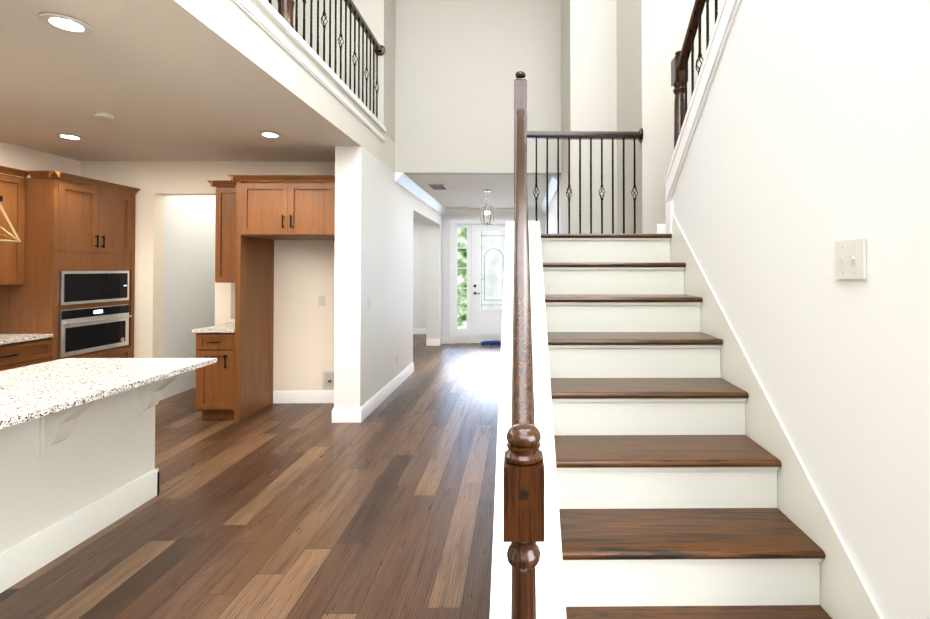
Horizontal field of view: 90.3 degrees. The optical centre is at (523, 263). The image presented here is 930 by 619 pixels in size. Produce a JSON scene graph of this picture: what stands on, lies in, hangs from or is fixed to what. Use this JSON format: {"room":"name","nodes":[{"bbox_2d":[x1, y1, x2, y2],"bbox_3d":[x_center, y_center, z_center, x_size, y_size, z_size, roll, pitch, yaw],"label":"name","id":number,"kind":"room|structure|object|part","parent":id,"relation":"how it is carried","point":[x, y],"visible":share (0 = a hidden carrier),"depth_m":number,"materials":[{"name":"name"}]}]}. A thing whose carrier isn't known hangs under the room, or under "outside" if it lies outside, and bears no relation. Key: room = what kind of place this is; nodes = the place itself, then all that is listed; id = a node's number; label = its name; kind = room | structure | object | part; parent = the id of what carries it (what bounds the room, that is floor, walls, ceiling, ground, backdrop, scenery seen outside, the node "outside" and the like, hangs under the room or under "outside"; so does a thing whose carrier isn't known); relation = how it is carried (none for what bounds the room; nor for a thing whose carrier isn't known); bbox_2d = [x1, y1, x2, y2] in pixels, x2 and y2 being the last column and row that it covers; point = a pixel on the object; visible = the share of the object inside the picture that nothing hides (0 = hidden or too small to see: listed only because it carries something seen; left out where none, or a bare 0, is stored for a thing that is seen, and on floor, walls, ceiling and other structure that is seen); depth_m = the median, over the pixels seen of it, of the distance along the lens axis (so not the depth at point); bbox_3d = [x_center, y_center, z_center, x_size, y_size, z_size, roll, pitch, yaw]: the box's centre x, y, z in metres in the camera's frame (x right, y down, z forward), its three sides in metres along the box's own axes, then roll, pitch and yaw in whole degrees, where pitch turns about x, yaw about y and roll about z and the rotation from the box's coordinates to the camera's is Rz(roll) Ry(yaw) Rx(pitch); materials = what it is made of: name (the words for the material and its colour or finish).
{"room":"house stair hall","nodes":[
{"label":"house stair hall","id":0,"kind":"room"},
{"bbox_2d":[0,141,79,177],"bbox_3d":[-5.056,0.159,1.061,0.150,2.740,8.550,0,-1,-1],"label":"wall","id":1,"kind":"structure","parent":0,"point":[12,156],"depth_m":4.70,"materials":[{"name":"beige paint"}]},
{"bbox_2d":[0,170,27,284],"bbox_3d":[-4.821,-0.307,3.782,0.364,0.997,0.977,0,-1,-1],"label":"upper cabinet","id":2,"kind":"object","parent":1,"relation":"attached to","point":[12,188],"depth_m":4.18,"materials":[{"name":"brown wood"}]},
{"bbox_2d":[162,196,215,398],"bbox_3d":[-4.308,0.220,6.068,0.220,2.740,1.450,0,-1,-1],"label":"wall","id":3,"kind":"structure","parent":0,"point":[189,272],"depth_m":5.71,"materials":[{"name":"white paint"}]},
{"bbox_2d":[80,161,334,399],"bbox_3d":[-3.436,0.211,5.276,3.110,2.740,0.150,0,-1,-1],"label":"wall","id":4,"kind":"structure","parent":0,"point":[303,333],"depth_m":5.21,"materials":[{"name":"beige paint"}]},
{"bbox_2d":[231,283,234,318],"bbox_3d":[-3.097,0.422,5.198,0.426,0.416,0.008,0,-1,-1],"label":"backsplash","id":5,"kind":"structure","parent":4,"relation":"attached to","point":[232,300],"depth_m":5.18,"materials":[{"name":"tile"}]},
{"bbox_2d":[319,296,324,305],"bbox_3d":[-2.282,0.424,5.203,0.072,0.116,0.009,0,-1,-1],"label":"outlet","id":6,"kind":"object","parent":4,"relation":"attached to","point":[321,298],"depth_m":5.20,"materials":[{"name":"white plastic"}]},
{"bbox_2d":[322,371,333,388],"bbox_3d":[-2.186,1.317,5.177,0.170,0.200,0.040,0,-1,-1],"label":"outlet","id":7,"kind":"object","parent":4,"relation":"attached to","point":[327,379],"depth_m":5.19,"materials":[{"name":"white plastic"}]},
{"bbox_2d":[0,334,500,618],"bbox_3d":[-1.904,1.602,4.548,10.200,0.060,15.500,0,-1,-1],"label":"floor","id":8,"kind":"structure","parent":0,"point":[384,509],"depth_m":2.78,"materials":[{"name":"laminate"}]},
{"bbox_2d":[0,338,51,370],"bbox_3d":[-4.689,1.126,3.841,0.628,0.876,0.826,0,-1,-1],"label":"base cabinet","id":9,"kind":"object","parent":8,"relation":"on","point":[19,350],"depth_m":4.04,"materials":[{"name":"brown wood"}]},
{"bbox_2d":[0,334,51,345],"bbox_3d":[-4.672,0.651,2.712,0.641,0.030,3.096,0,-1,-1],"label":"countertop","id":10,"kind":"structure","parent":9,"relation":"on","point":[4,338],"depth_m":4.09,"materials":[{"name":"white stone"}]},
{"bbox_2d":[0,171,139,360],"bbox_3d":[-4.665,0.362,4.695,0.692,2.423,0.965,0,-1,-1],"label":"tall cabinet","id":11,"kind":"object","parent":8,"relation":"on","point":[73,294],"visible":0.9,"depth_m":4.50,"materials":[{"name":"brown wood"}]},
{"bbox_2d":[58,271,128,304],"bbox_3d":[-4.388,0.239,4.722,0.036,0.325,0.760,0,-1,-1],"label":"microwave","id":12,"kind":"object","parent":11,"relation":"in","point":[74,287],"depth_m":4.67,"materials":[{"name":"black glass"}]},
{"bbox_2d":[57,304,131,357],"bbox_3d":[-4.362,0.674,4.717,0.086,0.450,0.760,0,-1,-1],"label":"oven","id":13,"kind":"object","parent":11,"relation":"in","point":[82,330],"depth_m":4.65,"materials":[{"name":"silver metal"}]},
{"bbox_2d":[0,370,190,592],"bbox_3d":[-2.646,1.093,1.546,0.800,0.883,3.098,0,-1,-1],"label":"kitchen island","id":14,"kind":"object","parent":8,"relation":"on","point":[77,451],"depth_m":2.49,"materials":[{"name":"white paint"}]},
{"bbox_2d":[0,358,215,429],"bbox_3d":[-2.565,0.636,1.529,1.012,0.030,3.150,0,-1,-1],"label":"island countertop","id":15,"kind":"structure","parent":14,"relation":"on","point":[40,390],"depth_m":2.48,"materials":[{"name":"white stone"}]},
{"bbox_2d":[192,180,235,418],"bbox_3d":[-3.098,0.353,4.870,0.438,2.445,0.658,0,-1,-1],"label":"tall cabinet","id":16,"kind":"object","parent":8,"relation":"on","point":[214,390],"visible":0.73,"depth_m":4.58,"materials":[{"name":"brown wood"}]},
{"bbox_2d":[228,175,334,421],"bbox_3d":[-2.405,0.353,4.864,1.049,2.445,0.681,0,-1,-1],"label":"tall cabinet","id":17,"kind":"object","parent":8,"relation":"on","point":[270,209],"visible":0.94,"depth_m":4.61,"materials":[{"name":"brown wood"}]},
{"bbox_2d":[481,340,500,345],"bbox_3d":[-0.626,1.576,9.081,0.414,0.092,0.187,0,-1,-1],"label":"doormat","id":18,"kind":"object","parent":8,"relation":"on","point":[494,342],"visible":0.96,"depth_m":9.05,"materials":[{"name":"blue fabric"}]},
{"bbox_2d":[490,0,929,618],"bbox_3d":[1.044,-0.576,2.429,2.300,4.244,2.927,0,-1,-1],"label":"staircase","id":19,"kind":"structure","parent":8,"relation":"on","point":[714,400],"depth_m":1.66,"materials":[{"name":"brown wood"}]},
{"bbox_3d":[0.503,-1.069,3.824,0.969,0.126,0.128,0,-1,-1],"label":"rail landing","id":20,"kind":"part","parent":19,"relation":"part of","materials":[{"name":"brown wood"}]},
{"bbox_3d":[1.067,-1.108,2.102,0.174,1.800,2.111,0,-1,-1],"label":"knee wall cap trim","id":21,"kind":"part","parent":19,"relation":"part of","materials":[{"name":"white paint"}]},
{"bbox_2d":[0,0,551,208],"bbox_3d":[-0.997,-2.782,3.861,8.400,3.210,14.000,0,-1,-1],"label":"ceiling","id":22,"kind":"structure","parent":0,"point":[194,80],"depth_m":3.27,"materials":[{"name":"white paint"}]},
{"bbox_2d":[0,196,20,242],"bbox_3d":[-2.587,-0.654,1.724,0.272,1.094,1.062,0,-1,-1],"label":"pendant light","id":23,"kind":"object","parent":22,"relation":"hanging from","point":[17,239],"visible":1,"depth_m":2.22,"materials":[{"name":"gold metal"}]},
{"bbox_2d":[38,13,93,34],"bbox_3d":[-2.265,-1.189,2.277,0.196,0.013,0.196,0,-1,-1],"label":"recessed light","id":24,"kind":"object","parent":22,"relation":"in","point":[65,23],"visible":1,"depth_m":2.26,"materials":[{"name":"white"}]},
{"bbox_2d":[55,133,83,139],"bbox_3d":[-4.165,-1.165,4.215,0.196,0.013,0.196,0,-1,-1],"label":"recessed light","id":25,"kind":"object","parent":22,"relation":"in","point":[69,136],"visible":1,"depth_m":4.19,"materials":[{"name":"white"}]},
{"bbox_2d":[94,112,114,119],"bbox_3d":[-3.315,-1.163,3.629,0.124,0.031,0.124,0,-1,-1],"label":"smoke detector","id":26,"kind":"object","parent":22,"relation":"attached to","point":[103,116],"visible":1,"depth_m":3.60,"materials":[{"name":"white plastic"}]},
{"bbox_2d":[258,131,281,137],"bbox_3d":[-2.290,-1.166,4.153,0.196,0.013,0.196,0,-1,-1],"label":"recessed light","id":27,"kind":"object","parent":22,"relation":"in","point":[268,134],"visible":1,"depth_m":4.13,"materials":[{"name":"white"}]},
{"bbox_2d":[428,184,447,189],"bbox_3d":[-1.260,-1.131,6.808,0.240,0.017,0.380,0,-1,-1],"label":"ceiling vent","id":28,"kind":"object","parent":22,"relation":"in","point":[437,186],"visible":1,"depth_m":6.77,"materials":[{"name":"white metal"}]},
{"bbox_2d":[480,190,493,224],"bbox_3d":[-0.557,-0.861,7.112,0.209,0.549,0.204,0,-1,-1],"label":"pendant light","id":29,"kind":"object","parent":22,"relation":"hanging from","point":[485,214],"visible":1,"depth_m":7.11,"materials":[{"name":"silver metal"}]},
{"bbox_2d":[272,0,390,135],"bbox_3d":[-2.292,-2.898,5.415,1.340,2.740,0.150,0,-1,-1],"label":"wall","id":30,"kind":"structure","parent":0,"point":[376,13],"depth_m":5.34,"materials":[{"name":"grey paint"}]},
{"bbox_2d":[334,0,441,407],"bbox_3d":[-1.762,-1.323,7.058,0.270,5.850,4.964,0,-1,-1],"label":"wall","id":31,"kind":"structure","parent":0,"point":[392,249],"depth_m":5.13,"materials":[{"name":"white paint"}]},
{"bbox_2d":[368,299,370,310],"bbox_3d":[-1.608,0.438,4.803,0.012,0.116,0.072,0,-1,-1],"label":"light switch","id":32,"kind":"object","parent":31,"relation":"attached to","point":[369,305],"depth_m":4.80,"materials":[{"name":"white plastic"}]},
{"bbox_2d":[232,0,665,422],"bbox_3d":[-1.456,-0.030,3.772,7.280,3.185,13.900,0,-1,-1],"label":"trim","id":33,"kind":"structure","parent":31,"relation":"attached to","point":[371,405],"depth_m":4.84,"materials":[{"name":"white wood"}]},
{"bbox_2d":[268,0,384,117],"bbox_3d":[-1.629,-2.170,1.341,0.128,1.035,7.989,0,-1,-1],"label":"guard rail","id":34,"kind":"object","parent":33,"relation":"on","point":[285,9],"visible":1,"depth_m":4.29,"materials":[{"name":"black metal"}]},
{"bbox_2d":[395,0,558,174],"bbox_3d":[-0.641,-1.337,5.901,2.490,5.850,0.150,0,-1,-1],"label":"wall","id":35,"kind":"structure","parent":0,"point":[448,70],"depth_m":5.84,"materials":[{"name":"grey paint"}]},
{"bbox_2d":[442,214,545,336],"bbox_3d":[-0.599,0.262,9.435,2.100,2.740,0.194,0,-1,-1],"label":"wall","id":36,"kind":"structure","parent":0,"point":[445,218],"depth_m":9.36,"materials":[{"name":"white paint"}]},
{"bbox_2d":[450,219,535,343],"bbox_3d":[-0.602,0.368,9.406,1.767,2.526,0.149,0,-1,-1],"label":"front door","id":37,"kind":"structure","parent":36,"relation":"in","point":[477,253],"depth_m":9.39,"materials":[{"name":"white"}]},
{"bbox_3d":[-0.602,0.302,9.411,1.485,2.060,0.004,0,-1,-1],"label":"sidelight glass","id":38,"kind":"part","parent":37,"relation":"part of","materials":[{"name":"clear glass"}]},
{"bbox_3d":[-0.602,0.142,9.413,0.570,1.620,0.010,0,-1,-1],"label":"glass","id":39,"kind":"part","parent":37,"relation":"part of","materials":[{"name":"glass"}]},
{"bbox_2d":[546,0,582,233],"bbox_3d":[0.532,-1.321,7.174,0.120,5.850,4.774,0,-1,-1],"label":"wall","id":40,"kind":"structure","parent":0,"point":[570,11],"depth_m":4.80,"materials":[{"name":"grey paint"}]},
{"bbox_2d":[583,0,614,233],"bbox_3d":[0.794,-1.350,4.850,0.360,5.850,0.120,0,-1,-1],"label":"wall","id":41,"kind":"structure","parent":0,"point":[598,15],"depth_m":4.79,"materials":[{"name":"grey paint"}]},
{"bbox_2d":[615,0,634,233],"bbox_3d":[1.043,-1.355,4.427,0.120,5.850,0.970,0,-1,-1],"label":"wall","id":42,"kind":"structure","parent":0,"point":[624,9],"depth_m":4.40,"materials":[{"name":"grey paint"}]},
{"bbox_2d":[635,0,722,233],"bbox_3d":[1.585,-1.362,3.877,1.195,5.850,0.120,0,-1,-1],"label":"wall","id":43,"kind":"structure","parent":0,"point":[661,26],"depth_m":3.82,"materials":[{"name":"grey paint"}]},
{"bbox_2d":[835,239,865,279],"bbox_3d":[0.999,-0.012,1.410,0.019,0.120,0.120,0,-1,-1],"label":"light switch","id":44,"kind":"object","parent":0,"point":[850,259],"visible":1,"depth_m":1.40,"materials":[{"name":"white plastic"}]}
]}

